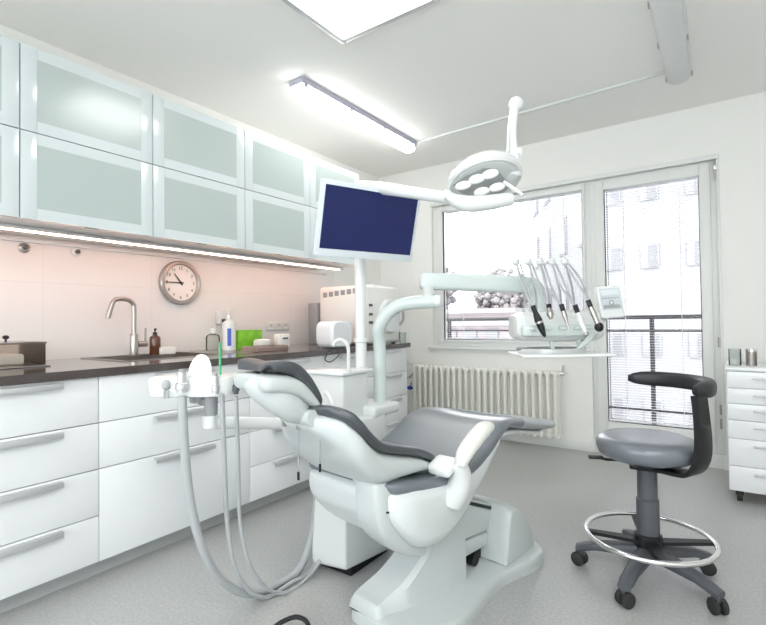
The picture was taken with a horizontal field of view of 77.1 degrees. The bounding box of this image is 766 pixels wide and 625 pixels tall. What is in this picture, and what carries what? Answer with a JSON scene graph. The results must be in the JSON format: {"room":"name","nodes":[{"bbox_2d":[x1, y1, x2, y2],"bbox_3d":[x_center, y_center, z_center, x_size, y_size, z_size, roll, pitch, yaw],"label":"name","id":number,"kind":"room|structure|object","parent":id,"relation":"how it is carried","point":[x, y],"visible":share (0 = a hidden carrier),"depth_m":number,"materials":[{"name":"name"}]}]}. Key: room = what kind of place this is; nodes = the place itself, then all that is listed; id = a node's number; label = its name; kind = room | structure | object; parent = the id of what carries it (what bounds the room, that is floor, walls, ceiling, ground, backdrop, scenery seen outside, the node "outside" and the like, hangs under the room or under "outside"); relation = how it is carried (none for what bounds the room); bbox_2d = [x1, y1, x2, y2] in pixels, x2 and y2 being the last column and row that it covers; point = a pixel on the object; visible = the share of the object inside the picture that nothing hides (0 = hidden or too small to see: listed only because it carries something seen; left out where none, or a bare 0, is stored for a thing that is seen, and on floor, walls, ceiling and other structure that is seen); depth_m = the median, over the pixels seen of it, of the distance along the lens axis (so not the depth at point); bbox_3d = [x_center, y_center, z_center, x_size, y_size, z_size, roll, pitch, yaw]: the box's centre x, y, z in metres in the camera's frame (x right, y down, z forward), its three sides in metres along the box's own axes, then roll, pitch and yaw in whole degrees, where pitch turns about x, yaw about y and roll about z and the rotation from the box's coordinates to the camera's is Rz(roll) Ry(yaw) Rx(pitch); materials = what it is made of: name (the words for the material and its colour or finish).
{"room":"dental clinic","nodes":[
{"label":"dental clinic","id":0,"kind":"room"},
{"bbox_2d":[0,24,380,286],"bbox_3d":[-1.722,-0.154,2.823,0.120,2.617,6.230,-1,-1,35],"label":"wall","id":1,"kind":"structure","parent":0,"point":[346,276],"depth_m":3.45,"materials":[{"name":"paint"}]},
{"bbox_2d":[0,124,18,222],"bbox_3d":[-1.939,-0.596,1.972,0.501,0.386,0.594,-1,-1,35],"label":"upper cabinet","id":2,"kind":"object","parent":1,"relation":"attached to","point":[9,136],"visible":1,"depth_m":2.04,"materials":[{"name":"white"}]},
{"bbox_2d":[0,34,18,128],"bbox_3d":[-1.944,-0.980,1.979,0.501,0.380,0.594,-1,-1,35],"label":"upper cabinet","id":3,"kind":"object","parent":1,"relation":"attached to","point":[9,48],"visible":1,"depth_m":2.05,"materials":[{"name":"white"}]},
{"bbox_2d":[18,243,29,252],"bbox_3d":[-1.854,-0.336,2.493,0.034,0.051,0.051,-1,-1,35],"label":"wall fitting","id":4,"kind":"object","parent":1,"relation":"attached to","point":[23,247],"visible":1,"depth_m":2.49,"materials":[{"name":"silver metal"}]},
{"bbox_2d":[71,248,80,256],"bbox_3d":[-1.712,-0.341,2.694,0.034,0.051,0.051,-1,-1,35],"label":"wall fitting","id":5,"kind":"object","parent":1,"relation":"attached to","point":[75,252],"visible":1,"depth_m":2.69,"materials":[{"name":"white plastic"}]},
{"bbox_2d":[0,130,152,245],"bbox_3d":[-1.597,-0.592,2.457,0.501,0.386,0.592,-1,-1,35],"label":"upper cabinet","id":6,"kind":"object","parent":1,"relation":"attached to","point":[64,186],"visible":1,"depth_m":2.29,"materials":[{"name":"white glass"}]},
{"bbox_2d":[18,42,151,163],"bbox_3d":[-1.602,-0.976,2.464,0.501,0.380,0.592,-1,-1,35],"label":"upper cabinet","id":7,"kind":"object","parent":1,"relation":"attached to","point":[62,99],"visible":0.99,"depth_m":2.28,"materials":[{"name":"white"}]},
{"bbox_2d":[0,235,326,274],"bbox_3d":[-1.438,-0.369,3.096,0.020,0.020,3.200,-1,-1,35],"label":"strip","id":8,"kind":"object","parent":1,"relation":"attached to","point":[8,238],"visible":1,"depth_m":2.98,"materials":[{"name":"white"}]},
{"bbox_2d":[0,233,333,359],"bbox_3d":[-1.614,-0.057,2.862,0.008,0.820,4.020,-1,-1,35],"label":"backsplash","id":9,"kind":"structure","parent":1,"relation":"attached to","point":[49,294],"depth_m":2.91,"materials":[{"name":"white tile"}]},
{"bbox_2d":[109,165,244,255],"bbox_3d":[-1.252,-0.587,2.946,0.501,0.386,0.603,-1,-1,35],"label":"upper cabinet","id":10,"kind":"object","parent":1,"relation":"attached to","point":[192,211],"visible":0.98,"depth_m":2.78,"materials":[{"name":"white glass"}]},
{"bbox_2d":[0,222,343,269],"bbox_3d":[-1.246,-0.385,2.875,0.070,0.023,3.060,-1,-1,35],"label":"led light strip","id":11,"kind":"object","parent":10,"relation":"attached to","point":[6,226],"visible":1,"depth_m":2.70,"materials":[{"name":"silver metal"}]},
{"bbox_2d":[158,261,200,304],"bbox_3d":[-1.347,-0.198,3.203,0.040,0.292,0.292,-1,-1,35],"label":"wall clock","id":12,"kind":"object","parent":1,"relation":"attached to","point":[179,282],"visible":1,"depth_m":3.19,"materials":[{"name":"grey"}]},
{"bbox_2d":[152,94,244,188],"bbox_3d":[-1.257,-0.971,2.954,0.501,0.380,0.603,-1,-1,35],"label":"upper cabinet","id":13,"kind":"object","parent":1,"relation":"attached to","point":[186,140],"visible":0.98,"depth_m":2.77,"materials":[{"name":"white"}]},
{"bbox_2d":[216,311,225,323],"bbox_3d":[-1.158,0.036,3.446,0.055,0.095,0.060,-1,-1,35],"label":"wall dispenser","id":14,"kind":"object","parent":1,"relation":"attached to","point":[220,315],"visible":0.81,"depth_m":3.42,"materials":[{"name":"white plastic"}]},
{"bbox_2d":[199,190,309,263],"bbox_3d":[-0.908,-0.582,3.435,0.501,0.386,0.590,-1,-1,35],"label":"upper cabinet","id":15,"kind":"object","parent":1,"relation":"attached to","point":[276,228],"visible":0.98,"depth_m":3.28,"materials":[{"name":"white glass"}]},
{"bbox_2d":[244,130,309,205],"bbox_3d":[-0.913,-0.966,3.442,0.501,0.380,0.590,-1,-1,35],"label":"upper cabinet","id":16,"kind":"object","parent":1,"relation":"attached to","point":[271,168],"visible":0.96,"depth_m":3.27,"materials":[{"name":"white"}]},
{"bbox_2d":[265,321,289,330],"bbox_3d":[-0.859,0.110,3.907,0.015,0.072,0.259,-1,-1,35],"label":"wall socket","id":17,"kind":"object","parent":1,"relation":"attached to","point":[269,326],"visible":1,"depth_m":3.90,"materials":[{"name":"white plastic"}]},
{"bbox_2d":[267,322,272,329],"bbox_3d":[-0.900,0.109,3.841,0.005,0.060,0.060,-1,-1,35],"label":"socket","id":18,"kind":"object","parent":17,"relation":"attached to","point":[269,324],"depth_m":3.84,"materials":[{"name":"grey plastic"}]},
{"bbox_2d":[275,322,280,329],"bbox_3d":[-0.853,0.110,3.908,0.005,0.060,0.060,-1,-1,35],"label":"socket","id":19,"kind":"object","parent":17,"relation":"attached to","point":[277,324],"depth_m":3.91,"materials":[{"name":"grey plastic"}]},
{"bbox_2d":[283,322,287,328],"bbox_3d":[-0.805,0.110,3.975,0.005,0.060,0.060,-1,-1,35],"label":"socket","id":20,"kind":"object","parent":17,"relation":"attached to","point":[285,324],"depth_m":3.97,"materials":[{"name":"grey plastic"}]},
{"bbox_2d":[268,207,354,269],"bbox_3d":[-0.567,-0.578,3.919,0.501,0.386,0.593,-1,-1,35],"label":"upper cabinet","id":21,"kind":"object","parent":1,"relation":"attached to","point":[315,259],"visible":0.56,"depth_m":3.71,"materials":[{"name":"white"}]},
{"bbox_2d":[309,156,358,208],"bbox_3d":[-0.572,-0.962,3.926,0.501,0.380,0.593,-1,-1,35],"label":"upper cabinet","id":22,"kind":"object","parent":1,"relation":"attached to","point":[318,169],"visible":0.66,"depth_m":3.64,"materials":[{"name":"white"}]},
{"bbox_2d":[0,0,765,177],"bbox_3d":[0.238,-1.563,1.456,4.920,0.100,6.230,-1,-1,35],"label":"ceiling","id":23,"kind":"structure","parent":0,"point":[444,66],"depth_m":2.85,"materials":[{"name":"paint"}]},
{"bbox_2d":[289,76,416,152],"bbox_3d":[-0.154,-1.421,3.590,0.129,0.095,1.370,-1,-1,35],"label":"ceiling light","id":24,"kind":"object","parent":23,"relation":"attached to","point":[302,87],"visible":1,"depth_m":3.39,"materials":[{"name":"grey plastic"}]},
{"bbox_2d":[281,0,439,43],"bbox_3d":[-0.148,-1.480,2.198,0.600,0.030,0.600,-1,-1,35],"label":"recessed light","id":25,"kind":"object","parent":23,"relation":"in","point":[345,21],"visible":1,"depth_m":2.36,"materials":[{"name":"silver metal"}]},
{"bbox_2d":[417,71,664,143],"bbox_3d":[1.001,-1.476,3.578,1.902,0.016,0.024,-2,-1,38],"label":"duct","id":26,"kind":"object","parent":23,"relation":"attached to","point":[661,72],"visible":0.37,"depth_m":3.40,"materials":[{"name":"white plastic"}]},
{"bbox_2d":[647,0,692,84],"bbox_3d":[1.442,-1.463,2.423,0.144,0.095,1.400,-1,-1,35],"label":"ceiling light","id":27,"kind":"object","parent":23,"relation":"attached to","point":[669,18],"visible":1,"depth_m":2.50,"materials":[{"name":"white plastic"}]},
{"bbox_2d":[0,440,765,624],"bbox_3d":[0.273,1.153,1.405,4.920,0.100,6.230,-1,-1,35],"label":"floor","id":28,"kind":"structure","parent":0,"point":[556,489],"depth_m":2.08,"materials":[{"name":"plastic"}]},
{"bbox_2d":[0,377,98,613],"bbox_3d":[-1.685,0.709,2.010,0.817,0.859,0.600,-1,-1,35],"label":"base cabinet","id":29,"kind":"object","parent":28,"relation":"on","point":[49,472],"visible":0.98,"depth_m":1.88,"materials":[{"name":"white laminate"}]},
{"bbox_2d":[91,364,249,575],"bbox_3d":[-1.283,0.715,2.581,0.817,0.859,0.797,-1,-1,35],"label":"base cabinet","id":30,"kind":"object","parent":28,"relation":"on","point":[143,510],"visible":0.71,"depth_m":2.23,"materials":[{"name":"white laminate"}]},
{"bbox_2d":[0,342,410,385],"bbox_3d":[-1.036,0.269,2.959,0.811,0.035,3.250,-1,-1,35],"label":"countertop","id":31,"kind":"structure","parent":30,"relation":"on","point":[70,368],"depth_m":2.26,"materials":[{"name":"stone"}]},
{"bbox_2d":[0,335,50,369],"bbox_3d":[-1.794,0.173,2.067,0.360,0.142,0.515,-1,-1,35],"label":"instrument box","id":32,"kind":"object","parent":31,"relation":"on","point":[31,353],"visible":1,"depth_m":2.19,"materials":[{"name":"silver metal"}]},
{"bbox_2d":[105,297,147,355],"bbox_3d":[-1.474,0.080,2.768,0.054,0.339,0.233,-1,-1,35],"label":"mixer tap","id":33,"kind":"object","parent":31,"relation":"on","point":[134,343],"visible":1,"depth_m":2.78,"materials":[{"name":"silver metal"}]},
{"bbox_2d":[129,334,138,355],"bbox_3d":[-1.449,0.187,2.799,0.054,0.125,0.054,-1,-1,35],"label":"tap","id":34,"kind":"object","parent":33,"relation":"on","point":[133,338],"depth_m":2.78,"materials":[{"name":"silver metal"}]},
{"bbox_2d":[80,349,249,361],"bbox_3d":[-1.198,0.318,2.874,0.470,0.141,0.925,-1,-1,35],"label":"sink","id":35,"kind":"object","parent":31,"relation":"in","point":[121,358],"visible":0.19,"depth_m":2.91,"materials":[{"name":"silver metal"}]},
{"bbox_2d":[96,353,210,360],"bbox_3d":[-1.295,0.319,2.735,0.439,0.136,0.544,-1,-1,35],"label":"basin","id":36,"kind":"object","parent":35,"relation":"in","point":[140,357],"depth_m":2.87,"materials":[{"name":"silver metal"}]},
{"bbox_2d":[149,328,160,354],"bbox_3d":[-1.376,0.174,2.903,0.064,0.160,0.064,-1,-1,35],"label":"soap bottle","id":37,"kind":"object","parent":35,"relation":"on","point":[154,340],"visible":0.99,"depth_m":2.88,"materials":[{"name":"brown glass"}]},
{"bbox_2d":[159,346,175,354],"bbox_3d":[-1.326,0.232,2.939,0.060,0.045,0.100,-1,-1,35],"label":"sponge","id":38,"kind":"object","parent":35,"relation":"on","point":[169,349],"visible":0.8,"depth_m":2.92,"materials":[{"name":"white"}]},
{"bbox_2d":[206,328,219,350],"bbox_3d":[-1.135,0.181,3.211,0.090,0.150,0.090,-1,-1,35],"label":"glass bottle","id":39,"kind":"object","parent":35,"relation":"on","point":[212,330],"visible":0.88,"depth_m":3.21,"materials":[{"name":"clear glass"}]},
{"bbox_2d":[222,310,235,349],"bbox_3d":[-1.040,0.118,3.245,0.090,0.275,0.090,-1,-1,35],"label":"spray bottle","id":40,"kind":"object","parent":35,"relation":"on","point":[228,326],"visible":0.92,"depth_m":3.21,"materials":[{"name":"white plastic"}]},
{"bbox_2d":[236,330,261,349],"bbox_3d":[-0.971,0.191,3.409,0.104,0.134,0.214,-1,-1,35],"label":"box","id":41,"kind":"object","parent":31,"relation":"on","point":[243,337],"visible":0.61,"depth_m":3.35,"materials":[{"name":"green cardboard"}]},
{"bbox_2d":[241,345,287,351],"bbox_3d":[-0.773,0.234,3.150,0.160,0.033,0.260,-1,-1,35],"label":"tray","id":42,"kind":"object","parent":31,"relation":"on","point":[259,348],"visible":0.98,"depth_m":3.08,"materials":[{"name":"brown wood"}]},
{"bbox_2d":[253,339,269,345],"bbox_3d":[-0.842,0.220,3.348,0.090,0.070,0.090,-1,-1,35],"label":"pack","id":43,"kind":"object","parent":42,"relation":"on","point":[256,342],"visible":0.56,"depth_m":3.32,"materials":[{"name":"white"}]},
{"bbox_2d":[274,334,289,347],"bbox_3d":[-0.728,0.206,3.472,0.073,0.100,0.100,-1,-1,35],"label":"box","id":44,"kind":"object","parent":31,"relation":"on","point":[279,339],"visible":0.81,"depth_m":3.44,"materials":[{"name":"white plastic"}]},
{"bbox_2d":[308,303,319,343],"bbox_3d":[-0.528,0.093,4.072,0.105,0.342,0.190,-1,-1,35],"label":"case","id":45,"kind":"object","parent":31,"relation":"on","point":[313,308],"visible":0.43,"depth_m":3.99,"materials":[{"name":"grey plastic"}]},
{"bbox_2d":[324,348,340,362],"bbox_3d":[-0.335,0.288,3.232,0.008,0.093,0.171,-1,-1,35],"label":"power cable","id":46,"kind":"object","parent":31,"relation":"hanging from","point":[340,348],"visible":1,"depth_m":3.21,"materials":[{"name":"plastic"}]},
{"bbox_2d":[316,321,351,347],"bbox_3d":[-0.347,0.154,3.436,0.160,0.192,0.230,-1,-1,35],"label":"appliance","id":47,"kind":"object","parent":31,"relation":"on","point":[327,332],"visible":0.88,"depth_m":3.36,"materials":[{"name":"white paint"}]},
{"bbox_2d":[320,284,404,343],"bbox_3d":[-0.159,0.017,3.988,0.549,0.484,0.502,-1,-1,35],"label":"autoclave","id":48,"kind":"object","parent":31,"relation":"on","point":[336,303],"visible":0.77,"depth_m":3.83,"materials":[{"name":"white"}]},
{"bbox_2d":[242,355,324,513],"bbox_3d":[-0.874,0.720,3.162,0.817,0.859,0.625,-1,-1,35],"label":"base cabinet","id":49,"kind":"object","parent":28,"relation":"on","point":[273,462],"visible":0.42,"depth_m":2.83,"materials":[{"name":"white laminate"}]},
{"bbox_2d":[274,614,310,624],"bbox_3d":[-0.399,1.086,1.575,0.220,0.058,0.324,-1,-1,35],"label":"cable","id":50,"kind":"object","parent":28,"relation":"on","point":[305,620],"visible":1,"depth_m":1.67,"materials":[{"name":"black plastic"}]},
{"bbox_2d":[324,351,373,398],"bbox_3d":[-0.527,0.725,3.655,0.817,0.859,0.580,-1,-1,35],"label":"base cabinet","id":51,"kind":"object","parent":28,"relation":"on","point":[341,360],"visible":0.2,"depth_m":3.47,"materials":[{"name":"white laminate"}]},
{"bbox_2d":[305,258,442,575],"bbox_3d":[-0.064,0.272,2.205,0.546,1.700,0.454,-1,-1,35],"label":"dental unit","id":52,"kind":"object","parent":28,"relation":"on","point":[342,546],"visible":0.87,"depth_m":2.18,"materials":[{"name":"white plastic"}]},
{"bbox_2d":[149,369,281,428],"bbox_3d":[-0.459,0.351,1.784,0.738,0.319,0.270,0,-1,-26],"label":"console","id":53,"kind":"object","parent":52,"relation":"attached to","point":[201,390],"visible":0.8,"depth_m":1.65,"materials":[{"name":"white plastic"}]},
{"bbox_2d":[188,354,211,375],"bbox_3d":[-0.635,0.218,1.670,0.082,0.146,0.041,-1,-1,-2],"label":"cover","id":54,"kind":"object","parent":53,"relation":"on","point":[200,365],"visible":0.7,"depth_m":1.67,"materials":[{"name":"white plastic"}]},
{"bbox_2d":[219,342,221,374],"bbox_3d":[-0.552,0.156,1.630,0.008,0.112,0.009,-1,-1,13],"label":"saliva ejector","id":55,"kind":"object","parent":53,"relation":"in","point":[220,370],"visible":1,"depth_m":1.63,"materials":[{"name":"green plastic"}]},
{"bbox_2d":[177,395,314,598],"bbox_3d":[-0.476,0.704,1.905,0.032,0.838,0.722,-1,-1,35],"label":"hose","id":56,"kind":"object","parent":53,"relation":"hanging from","point":[219,578],"visible":0.8,"depth_m":1.66,"materials":[{"name":"grey plastic"}]},
{"bbox_2d":[219,393,316,599],"bbox_3d":[-0.426,0.703,1.916,0.089,0.849,0.643,-1,-1,28],"label":"hose","id":57,"kind":"object","parent":53,"relation":"hanging from","point":[242,583],"visible":0.65,"depth_m":1.73,"materials":[{"name":"grey plastic"}]},
{"bbox_2d":[234,395,320,594],"bbox_3d":[-0.395,0.705,1.904,0.092,0.840,0.605,-1,-1,27],"label":"hose","id":58,"kind":"object","parent":53,"relation":"hanging from","point":[236,406],"visible":0.69,"depth_m":1.74,"materials":[{"name":"grey plastic"}]},
{"bbox_2d":[313,178,419,261],"bbox_3d":[-0.091,-0.398,2.198,0.514,0.310,0.215,0,-1,-34],"label":"monitor","id":59,"kind":"object","parent":52,"relation":"attached to","point":[353,220],"visible":0.92,"depth_m":2.12,"materials":[{"name":"white plastic"}]},
{"bbox_2d":[355,96,523,211],"bbox_3d":[0.163,-0.596,2.021,0.873,0.480,0.338,-1,-1,35],"label":"lamp","id":60,"kind":"object","parent":52,"relation":"attached to","point":[484,180],"visible":0.88,"depth_m":1.82,"materials":[{"name":"white plastic"}]},
{"bbox_2d":[419,258,624,347],"bbox_3d":[0.634,-0.032,2.229,0.923,0.426,0.306,-1,-1,0],"label":"console","id":61,"kind":"object","parent":52,"relation":"attached to","point":[522,326],"visible":0.92,"depth_m":2.19,"materials":[{"name":"white plastic"}]},
{"bbox_2d":[530,305,545,336],"bbox_3d":[0.669,0.037,2.073,0.061,0.140,0.034,-1,-1,35],"label":"dental handpiece","id":62,"kind":"object","parent":61,"relation":"hanging from","point":[538,320],"visible":1,"depth_m":2.06,"materials":[{"name":"black plastic"}]},
{"bbox_2d":[546,304,553,319],"bbox_3d":[0.719,-0.004,2.071,0.034,0.069,0.036,-1,-1,35],"label":"dental handpiece","id":63,"kind":"object","parent":61,"relation":"hanging from","point":[550,313],"visible":1,"depth_m":2.06,"materials":[{"name":"silver metal"}]},
{"bbox_2d":[508,339,617,357],"bbox_3d":[0.780,0.144,2.128,0.400,0.090,0.244,-1,-1,0],"label":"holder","id":64,"kind":"object","parent":61,"relation":"attached to","point":[578,342],"visible":0.61,"depth_m":2.01,"materials":[{"name":"white plastic"}]},
{"bbox_2d":[515,346,586,353],"bbox_3d":[0.740,0.166,2.120,0.314,0.022,0.199,-1,-1,-3],"label":"tray","id":65,"kind":"object","parent":64,"relation":"on","point":[546,349],"visible":1,"depth_m":2.05,"materials":[{"name":"silver metal"}]},
{"bbox_2d":[559,304,569,329],"bbox_3d":[0.782,0.019,2.073,0.046,0.115,0.022,-1,-1,35],"label":"dental handpiece","id":66,"kind":"object","parent":61,"relation":"hanging from","point":[561,306],"visible":1,"depth_m":2.06,"materials":[{"name":"silver metal"}]},
{"bbox_2d":[573,304,588,336],"bbox_3d":[0.851,0.034,2.071,0.064,0.141,0.024,-1,-1,28],"label":"dental handpiece","id":67,"kind":"object","parent":61,"relation":"hanging from","point":[580,319],"visible":1,"depth_m":2.06,"materials":[{"name":"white plastic"}]},
{"bbox_2d":[586,299,603,331],"bbox_3d":[0.911,0.013,2.070,0.070,0.141,0.038,-1,-1,35],"label":"dental handpiece","id":68,"kind":"object","parent":61,"relation":"hanging from","point":[598,326],"visible":1,"depth_m":2.06,"materials":[{"name":"silver plastic"}]},
{"bbox_2d":[234,358,554,624],"bbox_3d":[0.273,0.627,1.994,0.628,0.974,1.857,-2,-1,43],"label":"dental chair","id":69,"kind":"object","parent":28,"relation":"on","point":[412,490],"visible":1,"depth_m":1.67,"materials":[{"name":"plastic"}]},
{"bbox_2d":[237,358,321,403],"bbox_3d":[-0.313,0.213,1.454,0.211,0.152,0.209,-2,-1,43],"label":"cushion","id":70,"kind":"object","parent":69,"relation":"on","point":[279,381],"depth_m":1.37,"materials":[{"name":"grey leather"}]},
{"bbox_2d":[297,430,299,479],"bbox_3d":[-0.250,0.421,1.421,0.009,0.148,0.008,-1,-1,35],"label":"hanging cord","id":71,"kind":"object","parent":69,"relation":"hanging from","point":[298,472],"visible":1,"depth_m":1.42,"materials":[{"name":"grey plastic"}]},
{"bbox_2d":[319,440,320,471],"bbox_3d":[-0.186,0.424,1.421,0.008,0.094,0.008,-1,-1,35],"label":"hanging cord","id":72,"kind":"object","parent":69,"relation":"hanging from","point":[319,440],"visible":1,"depth_m":1.42,"materials":[{"name":"grey plastic"}]},
{"bbox_2d":[308,404,434,461],"bbox_3d":[-0.097,0.418,1.649,0.382,0.281,0.503,-2,-1,43],"label":"cushion","id":73,"kind":"object","parent":69,"relation":"on","point":[343,436],"depth_m":1.42,"materials":[{"name":"grey leather"}]},
{"bbox_2d":[309,407,523,494],"bbox_3d":[0.165,0.535,1.953,0.501,0.175,0.884,-2,-1,43],"label":"seat cushion","id":74,"kind":"object","parent":69,"relation":"on","point":[426,438],"depth_m":1.81,"materials":[{"name":"grey leather"}]},
{"bbox_2d":[386,347,406,434],"bbox_3d":[-0.233,0.729,4.072,0.817,0.859,0.440,-1,-1,35],"label":"base cabinet","id":75,"kind":"object","parent":28,"relation":"on","point":[396,358],"visible":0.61,"depth_m":3.90,"materials":[{"name":"white"}]},
{"bbox_2d":[571,371,729,614],"bbox_3d":[1.076,0.684,1.995,0.569,0.838,0.571,-1,-1,35],"label":"stool","id":76,"kind":"object","parent":28,"relation":"on","point":[650,452],"visible":1,"depth_m":1.93,"materials":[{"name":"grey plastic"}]},
{"bbox_2d":[725,361,765,500],"bbox_3d":[2.402,0.709,2.821,0.632,0.785,0.481,-1,-1,35],"label":"trolley","id":77,"kind":"object","parent":28,"relation":"on","point":[745,385],"visible":1,"depth_m":2.77,"materials":[{"name":"white"}]},
{"bbox_2d":[728,348,741,365],"bbox_3d":[2.148,0.272,2.937,0.064,0.100,0.064,-1,-1,35],"label":"glass jar","id":78,"kind":"object","parent":77,"relation":"on","point":[736,362],"visible":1,"depth_m":2.92,"materials":[{"name":"clear glass"}]},
{"bbox_2d":[745,348,756,365],"bbox_3d":[2.219,0.267,2.899,0.058,0.105,0.058,-1,-1,35],"label":"steel canister","id":79,"kind":"object","parent":77,"relation":"on","point":[750,353],"visible":1,"depth_m":2.88,"materials":[{"name":"silver metal"}]},
{"bbox_2d":[379,92,765,469],"bbox_3d":[1.978,-0.182,3.875,4.720,2.617,0.250,-1,-1,35],"label":"wall","id":80,"kind":"structure","parent":0,"point":[734,129],"depth_m":3.75,"materials":[{"name":"paint"}]},
{"bbox_2d":[412,364,567,439],"bbox_3d":[0.912,0.752,4.362,1.450,0.605,0.162,-1,-1,35],"label":"radiator","id":81,"kind":"object","parent":80,"relation":"attached to","point":[516,399],"visible":0.7,"depth_m":4.22,"materials":[{"name":"white metal"}]},
{"bbox_2d":[406,361,412,377],"bbox_3d":[0.286,0.551,4.793,0.208,0.229,0.050,-1,-1,35],"label":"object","id":82,"kind":"structure","parent":81,"relation":"attached to","point":[409,363],"depth_m":4.79,"materials":[{"name":"paint"}]},
{"bbox_2d":[428,346,593,350],"bbox_3d":[1.092,0.327,4.344,1.510,0.024,0.115,-1,-1,35],"label":"window sill","id":83,"kind":"structure","parent":80,"relation":"attached to","point":[429,347],"depth_m":4.45,"materials":[{"name":"white paint"}]},
{"bbox_2d":[433,181,592,348],"bbox_3d":[1.129,-0.389,4.406,1.470,1.408,0.104,-1,-1,35],"label":"window","id":84,"kind":"structure","parent":80,"relation":"in","point":[439,212],"depth_m":4.39,"materials":[{"name":"white paint"}]},
{"bbox_2d":[500,433,590,451],"bbox_3d":[0.838,1.115,4.502,2.080,0.075,0.018,-1,-1,35],"label":"baseboard","id":85,"kind":"structure","parent":80,"relation":"attached to","point":[560,443],"depth_m":4.08,"materials":[{"name":"white paint"}]},
{"bbox_2d":[430,153,718,206],"bbox_3d":[1.436,-1.092,4.117,2.355,0.036,0.032,-1,-1,35],"label":"trim","id":86,"kind":"structure","parent":80,"relation":"attached to","point":[712,156],"depth_m":3.81,"materials":[{"name":"white paint"}]},
{"bbox_2d":[606,177,701,426],"bbox_3d":[2.106,-0.075,3.757,0.624,1.885,0.036,-1,-1,35],"label":"blind","id":87,"kind":"object","parent":80,"relation":"attached to","point":[693,178],"depth_m":3.77,"materials":[{"name":"white"}]},
{"bbox_2d":[589,160,723,468],"bbox_3d":[2.104,0.003,3.752,0.861,2.240,0.271,-1,-1,35],"label":"door","id":88,"kind":"structure","parent":80,"relation":"in","point":[705,171],"depth_m":3.66,"materials":[{"name":"white paint"}]},
{"bbox_2d":[716,158,725,455],"bbox_3d":[2.410,-0.057,3.430,0.018,2.140,0.036,-1,-1,35],"label":"trim","id":89,"kind":"structure","parent":80,"relation":"attached to","point":[717,160],"depth_m":3.42,"materials":[{"name":"white paint"}]},
{"label":"outside","id":90,"kind":"structure","parent":0,"visible":0},
{"bbox_3d":[27.647,7.551,38.985,120.000,0.200,84.300,-1,-1,35],"label":"ground","id":91,"kind":"structure","parent":90,"visible":0},
{"bbox_2d":[445,267,456,308],"bbox_3d":[1.520,2.583,17.582,2.702,9.608,2.656,-1,-1,35],"label":"tree","id":92,"kind":"object","parent":91,"relation":"on","point":[451,297],"visible":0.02,"depth_m":17.15,"materials":[{"name":"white plant"}]},
{"bbox_2d":[446,308,528,339],"bbox_3d":[0.106,3.673,14.783,9.200,7.360,2.650,-1,-1,35],"label":"brick building","id":93,"kind":"structure","parent":91,"relation":"on","point":[485,312],"depth_m":11.71,"materials":[{"name":"brick"}]},
{"bbox_2d":[473,267,528,308],"bbox_3d":[4.280,2.852,16.972,2.020,8.977,1.972,-1,-1,24],"label":"tree","id":94,"kind":"object","parent":91,"relation":"on","point":[485,298],"visible":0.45,"depth_m":16.53,"materials":[{"name":"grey plant"}]},
{"bbox_2d":[528,177,702,424],"bbox_3d":[13.422,-2.814,14.994,19.200,20.000,12.070,-1,-1,35],"label":"apartment building","id":95,"kind":"structure","parent":91,"relation":"on","point":[665,339],"depth_m":12.39,"materials":[{"name":"paint"}]},
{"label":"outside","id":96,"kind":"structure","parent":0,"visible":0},
{"bbox_2d":[610,418,692,427],"bbox_3d":[2.502,1.199,4.379,7.400,0.180,1.180,-1,-1,35],"label":"balcony slab","id":97,"kind":"object","parent":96,"point":[610,418],"depth_m":4.83,"materials":[{"name":"grey concrete"}]},
{"bbox_2d":[446,314,701,423],"bbox_3d":[2.765,0.569,4.775,7.400,1.089,0.040,-1,-1,35],"label":"balcony railing","id":98,"kind":"object","parent":97,"relation":"on","point":[651,318],"visible":0.25,"depth_m":4.81,"materials":[{"name":"grey metal"}]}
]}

